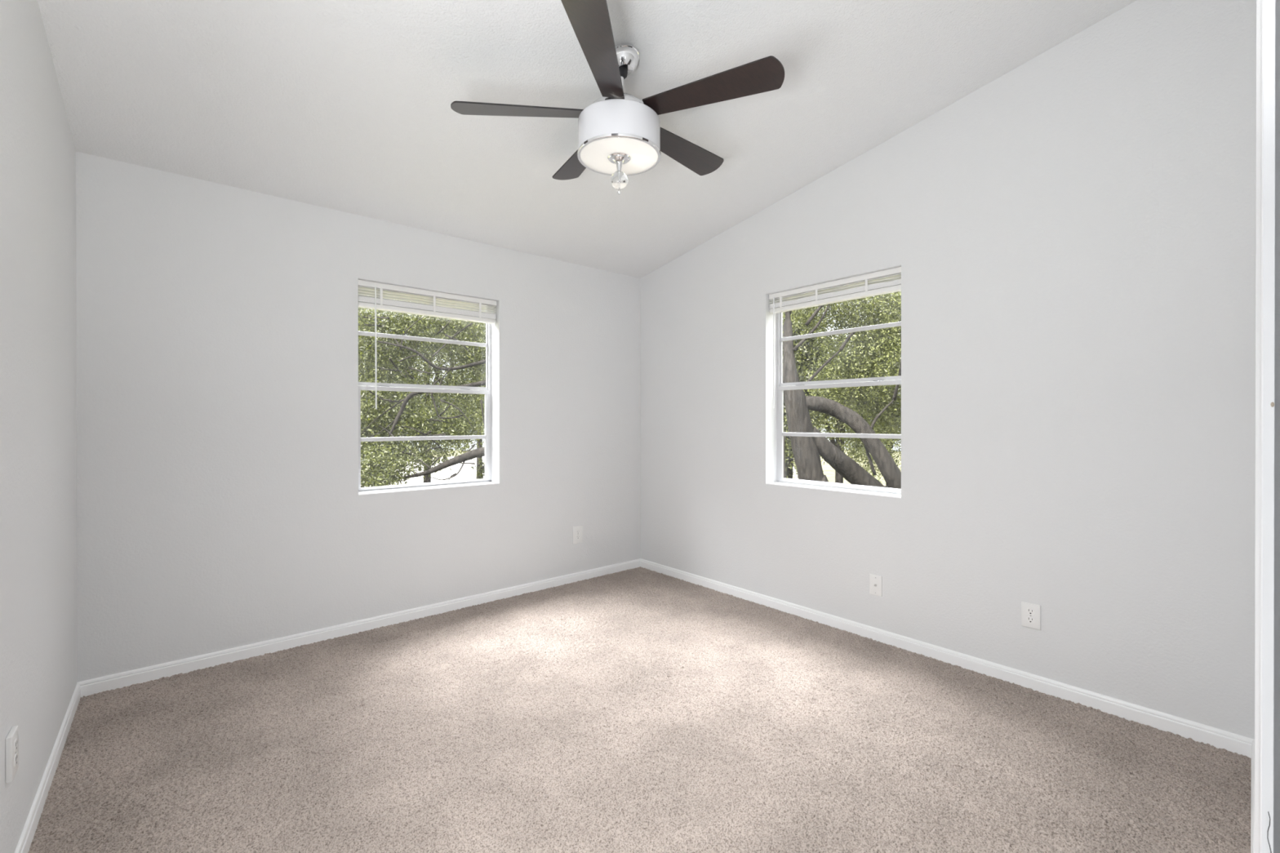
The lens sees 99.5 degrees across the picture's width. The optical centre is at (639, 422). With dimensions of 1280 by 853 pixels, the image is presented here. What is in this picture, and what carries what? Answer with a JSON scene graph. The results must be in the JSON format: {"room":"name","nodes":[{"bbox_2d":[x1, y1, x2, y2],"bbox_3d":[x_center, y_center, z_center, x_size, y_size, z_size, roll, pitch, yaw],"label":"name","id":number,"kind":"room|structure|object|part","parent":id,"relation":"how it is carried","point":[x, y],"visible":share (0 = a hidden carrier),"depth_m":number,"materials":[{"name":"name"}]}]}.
{"room":"empty bedroom","nodes":[
{"label":"empty bedroom","id":0,"kind":"room"},
{"bbox_2d":[0,0,77,852],"bbox_3d":[-1.344,-0.342,0.963,0.120,3.250,3.750,0,0,-41],"label":"wall","id":1,"kind":"structure","parent":0,"point":[38,585],"depth_m":1.68,"materials":[{"name":"white paint"}]},
{"bbox_2d":[4,724,18,783],"bbox_3d":[-1.647,0.870,1.422,0.014,0.116,0.076,0,0,-41],"label":"power outlet","id":2,"kind":"object","parent":1,"relation":"attached to","point":[11,744],"visible":1,"depth_m":1.40,"materials":[{"name":"white plastic"}]},
{"bbox_2d":[13,752,17,767],"bbox_3d":[-1.643,0.889,1.426,0.003,0.029,0.036,0,0,-41],"label":"receptacle","id":3,"kind":"object","parent":2,"relation":"attached to","point":[15,754],"depth_m":1.42,"materials":[{"name":"white plastic"}]},
{"bbox_2d":[13,737,17,752],"bbox_3d":[-1.643,0.851,1.426,0.003,0.029,0.036,0,0,-41],"label":"receptacle","id":4,"kind":"object","parent":2,"relation":"attached to","point":[15,740],"depth_m":1.42,"materials":[{"name":"white plastic"}]},
{"bbox_2d":[14,682,80,852],"bbox_3d":[-1.358,1.206,1.085,0.011,0.077,3.550,0,0,-41],"label":"baseboard","id":5,"kind":"structure","parent":1,"relation":"attached to","point":[27,836],"depth_m":1.80,"materials":[{"name":"white paint"}]},
{"bbox_2d":[75,151,640,681],"bbox_3d":[-1.296,-0.059,3.584,3.610,2.670,0.160,0,0,-41],"label":"wall","id":6,"kind":"structure","parent":0,"point":[220,506],"depth_m":2.93,"materials":[{"name":"white paint"}]},
{"bbox_2d":[77,558,640,697],"bbox_3d":[-1.254,1.200,3.509,3.330,0.077,0.011,0,0,-41],"label":"baseboard","id":7,"kind":"structure","parent":6,"relation":"attached to","point":[113,682],"depth_m":3.03,"materials":[{"name":"white paint"}]},
{"bbox_2d":[358,288,498,495],"bbox_3d":[-1.364,-0.207,3.524,0.890,1.274,0.158,0,0,-41],"label":"window","id":8,"kind":"structure","parent":6,"relation":"in","point":[486,390],"depth_m":3.59,"materials":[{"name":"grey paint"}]},
{"bbox_3d":[-1.408,-0.504,3.574,0.858,0.618,0.016,0,0,-41],"label":"sash","id":9,"kind":"part","parent":8,"relation":"part of","materials":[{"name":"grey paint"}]},
{"bbox_3d":[-1.397,0.098,3.563,0.858,0.640,0.018,0,0,-41],"label":"sash","id":10,"kind":"part","parent":8,"relation":"part of","materials":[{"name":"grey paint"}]},
{"bbox_2d":[358,280,496,408],"bbox_3d":[-1.345,-0.460,3.500,0.879,0.762,0.070,0,0,-41],"label":"window blind","id":11,"kind":"object","parent":8,"relation":"attached to","point":[375,300],"visible":0.97,"depth_m":3.45,"materials":[{"name":"white plastic"}]},
{"bbox_3d":[-1.349,-0.700,3.504,0.878,0.028,0.052,0,0,-41],"label":"rail","id":12,"kind":"part","parent":11,"relation":"part of","materials":[{"name":"white plastic"}]},
{"bbox_3d":[-1.353,0.427,3.512,0.888,0.007,0.122,0,0,-41],"label":"sill","id":13,"kind":"part","parent":8,"relation":"part of","materials":[{"name":"white paint"}]},
{"bbox_2d":[573,524,582,544],"bbox_3d":[-0.479,0.868,4.178,0.088,0.135,0.008,0,0,-41],"label":"power outlet","id":14,"kind":"object","parent":6,"relation":"attached to","point":[577,530],"visible":1,"depth_m":4.17,"materials":[{"name":"white plastic"}]},
{"bbox_2d":[37,0,1136,278],"bbox_3d":[-0.079,-1.572,2.135,3.330,0.723,3.620,0,0,-41],"label":"ceiling","id":15,"kind":"structure","parent":0,"point":[342,105],"depth_m":2.36,"materials":[{"name":"white paint"}]},
{"bbox_2d":[450,0,784,195],"bbox_3d":[-0.061,-1.223,2.267,1.234,0.580,1.269,0,0,-41],"label":"ceiling fan","id":16,"kind":"object","parent":15,"relation":"hanging from","point":[620,135],"visible":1,"depth_m":2.10,"materials":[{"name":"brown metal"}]},
{"bbox_3d":[-0.478,-1.246,2.176,0.541,0.043,0.143,0,0,-7],"label":"blade","id":17,"kind":"part","parent":16,"relation":"part of","materials":[{"name":"brown wood"}]},
{"bbox_3d":[-0.271,-1.259,2.572,0.143,0.038,0.541,0,0,-28],"label":"blade","id":18,"kind":"part","parent":16,"relation":"part of","materials":[{"name":"brown wood"}]},
{"bbox_3d":[-0.139,-1.257,1.831,0.143,0.038,0.541,0,0,8],"label":"blade","id":19,"kind":"part","parent":16,"relation":"part of","materials":[{"name":"brown wood"}]},
{"bbox_2d":[580,137,657,173],"bbox_3d":[-0.085,-1.089,2.224,0.318,0.006,0.318,0,0,-41],"label":"diffuser","id":20,"kind":"object","parent":16,"relation":"attached to","point":[639,155],"depth_m":2.19,"materials":[{"name":"white glass"}]},
{"bbox_3d":[-0.085,-1.162,2.224,0.336,0.138,0.336,0,0,-41],"label":"lamp shade","id":21,"kind":"part","parent":16,"relation":"part of","materials":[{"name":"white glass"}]},
{"bbox_3d":[0.189,-1.259,2.508,0.143,0.038,0.541,0,0,44],"label":"blade","id":22,"kind":"part","parent":16,"relation":"part of","materials":[{"name":"brown wood"}]},
{"bbox_3d":[0.272,-1.258,2.053,0.541,0.038,0.143,0,0,25],"label":"blade","id":23,"kind":"part","parent":16,"relation":"part of","materials":[{"name":"brown wood"}]},
{"bbox_2d":[28,566,1251,852],"bbox_3d":[-0.090,1.232,2.157,3.330,0.013,3.580,0,0,-41],"label":"floor","id":24,"kind":"structure","parent":0,"point":[640,709],"depth_m":2.01,"materials":[{"name":"carpet"}]},
{"bbox_2d":[640,0,1256,739],"bbox_3d":[1.287,-0.349,3.227,0.160,3.250,3.750,0,0,-41],"label":"wall","id":25,"kind":"structure","parent":0,"point":[1071,237],"depth_m":2.49,"materials":[{"name":"white paint"}]},
{"bbox_2d":[765,312,901,498],"bbox_3d":[1.191,-0.220,3.337,0.158,1.272,0.889,0,0,-41],"label":"window","id":26,"kind":"structure","parent":25,"relation":"in","point":[886,380],"depth_m":3.44,"materials":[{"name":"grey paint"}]},
{"bbox_3d":[1.178,0.413,3.328,0.122,0.007,0.887,0,0,-41],"label":"sill","id":27,"kind":"part","parent":26,"relation":"part of","materials":[{"name":"white paint"}]},
{"bbox_2d":[768,266,901,408],"bbox_3d":[1.168,-0.472,3.317,0.070,0.765,0.879,0,0,-41],"label":"window blind","id":28,"kind":"object","parent":26,"relation":"attached to","point":[887,281],"visible":0.94,"depth_m":3.28,"materials":[{"name":"white plastic"}]},
{"bbox_3d":[1.173,-0.745,3.320,0.052,0.028,0.877,0,0,-41],"label":"rail","id":29,"kind":"part","parent":28,"relation":"part of","materials":[{"name":"white plastic"}]},
{"bbox_3d":[1.230,0.079,3.371,0.018,0.640,0.857,0,0,-41],"label":"sash","id":30,"kind":"part","parent":26,"relation":"part of","materials":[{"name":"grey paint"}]},
{"bbox_3d":[1.242,-0.520,3.380,0.016,0.612,0.857,0,0,-41],"label":"sash","id":31,"kind":"part","parent":26,"relation":"part of","materials":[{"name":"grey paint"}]},
{"bbox_2d":[869,573,882,596],"bbox_3d":[1.326,0.919,3.051,0.015,0.114,0.070,0,0,-41],"label":"cable plate","id":32,"kind":"object","parent":25,"relation":"attached to","point":[875,581],"visible":1,"depth_m":3.05,"materials":[{"name":"white plastic"}]},
{"bbox_2d":[640,558,1254,758],"bbox_3d":[1.125,1.199,3.288,0.011,0.077,3.450,0,0,-41],"label":"baseboard","id":33,"kind":"structure","parent":25,"relation":"attached to","point":[1218,738],"depth_m":2.58,"materials":[{"name":"white paint"}]},
{"bbox_2d":[1021,601,1040,630],"bbox_3d":[1.804,0.893,2.501,0.009,0.114,0.074,0,0,-41],"label":"power outlet","id":34,"kind":"object","parent":25,"relation":"attached to","point":[1030,612],"visible":1,"depth_m":2.50,"materials":[{"name":"white plastic"}]},
{"bbox_2d":[1026,616,1035,623],"bbox_3d":[1.802,0.913,2.499,0.003,0.029,0.036,0,0,-41],"label":"receptacle","id":35,"kind":"object","parent":34,"relation":"attached to","point":[1029,620],"depth_m":2.50,"materials":[{"name":"white plastic"}]},
{"bbox_2d":[1026,608,1035,615],"bbox_3d":[1.802,0.874,2.499,0.003,0.029,0.036,0,0,-41],"label":"receptacle","id":36,"kind":"object","parent":34,"relation":"attached to","point":[1029,611],"depth_m":2.50,"materials":[{"name":"white plastic"}]},
{"bbox_2d":[1273,0,1279,852],"bbox_3d":[1.054,-0.343,0.838,3.350,3.250,0.119,0,0,-42],"label":"wall","id":37,"kind":"structure","parent":0,"point":[1277,805],"depth_m":0.41,"materials":[{"name":"white paint"}]},
{"bbox_2d":[1250,740,1254,852],"bbox_3d":[1.383,1.204,1.220,2.316,0.077,0.011,0,0,-42],"label":"baseboard","id":38,"kind":"structure","parent":37,"relation":"attached to","point":[1252,785],"depth_m":1.68,"materials":[{"name":"white paint"}]},
{"bbox_2d":[1254,0,1279,852],"bbox_3d":[0.530,0.189,0.379,0.067,2.110,0.134,0,0,-41],"label":"door frame","id":39,"kind":"structure","parent":37,"relation":"attached to","point":[1265,9],"depth_m":0.41,"materials":[{"name":"white paint"}]},
{"label":"outside","id":40,"kind":"structure","parent":0,"visible":0},
{"bbox_2d":[417,449,901,485],"bbox_3d":[1.593,4.169,25.761,110.000,0.200,110.000,0,0,-41],"label":"ground","id":41,"kind":"structure","parent":40,"point":[828,471],"depth_m":45.55,"materials":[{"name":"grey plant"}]},
{"bbox_2d":[358,308,439,487],"bbox_3d":[-5.609,0.552,11.764,2.426,7.130,2.268,0,0,-18],"label":"oak tree","id":42,"kind":"object","parent":41,"relation":"on","point":[412,364],"visible":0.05,"depth_m":11.70,"materials":[{"name":"green plant"}]},
{"bbox_2d":[358,307,485,487],"bbox_3d":[-2.892,0.883,7.629,3.906,6.483,2.218,0,0,-13],"label":"oak tree","id":43,"kind":"object","parent":41,"relation":"on","point":[371,473],"visible":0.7,"depth_m":7.37,"materials":[{"name":"green plant"}]},
{"bbox_2d":[395,315,485,483],"bbox_3d":[-5.607,-0.241,14.882,3.744,8.697,3.490,0,0,-41],"label":"oak tree","id":44,"kind":"object","parent":41,"relation":"on","point":[426,477],"visible":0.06,"depth_m":14.92,"materials":[{"name":"green plant"}]},
{"bbox_2d":[782,303,846,479],"bbox_3d":[3.029,0.543,10.945,2.281,7.141,2.518,0,0,41],"label":"oak tree","id":45,"kind":"object","parent":41,"relation":"on","point":[803,354],"visible":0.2,"depth_m":10.49,"materials":[{"name":"green plant"}]},
{"bbox_2d":[782,291,901,488],"bbox_3d":[2.954,0.800,7.222,3.244,6.778,2.021,0,0,-16],"label":"oak tree","id":46,"kind":"object","parent":41,"relation":"on","point":[806,451],"visible":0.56,"depth_m":6.87,"materials":[{"name":"green plant"}]},
{"bbox_2d":[792,316,901,483],"bbox_3d":[5.285,0.485,14.164,3.542,7.237,3.520,0,0,-41],"label":"oak tree","id":47,"kind":"object","parent":41,"relation":"on","point":[839,426],"visible":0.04,"depth_m":13.77,"materials":[{"name":"green plant"}]},
{"bbox_2d":[821,291,901,485],"bbox_3d":[7.751,-0.650,18.332,4.365,9.484,3.934,0,0,2],"label":"oak tree","id":48,"kind":"object","parent":41,"relation":"on","point":[891,451],"visible":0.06,"depth_m":18.17,"materials":[{"name":"green plant"}]},
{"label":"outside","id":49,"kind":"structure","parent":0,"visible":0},
{"bbox_2d":[391,456,798,485],"bbox_3d":[-4.458,3.188,29.535,18.200,1.750,20.000,0,0,-41],"label":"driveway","id":50,"kind":"structure","parent":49,"point":[465,473],"depth_m":24.36,"materials":[{"name":"concrete"}]},
{"bbox_2d":[448,324,485,479],"bbox_3d":[-5.775,-0.637,19.667,3.866,9.464,3.987,0,0,-10],"label":"oak tree","id":51,"kind":"object","parent":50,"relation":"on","point":[480,371],"visible":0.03,"depth_m":19.45,"materials":[{"name":"green plant"}]}
]}

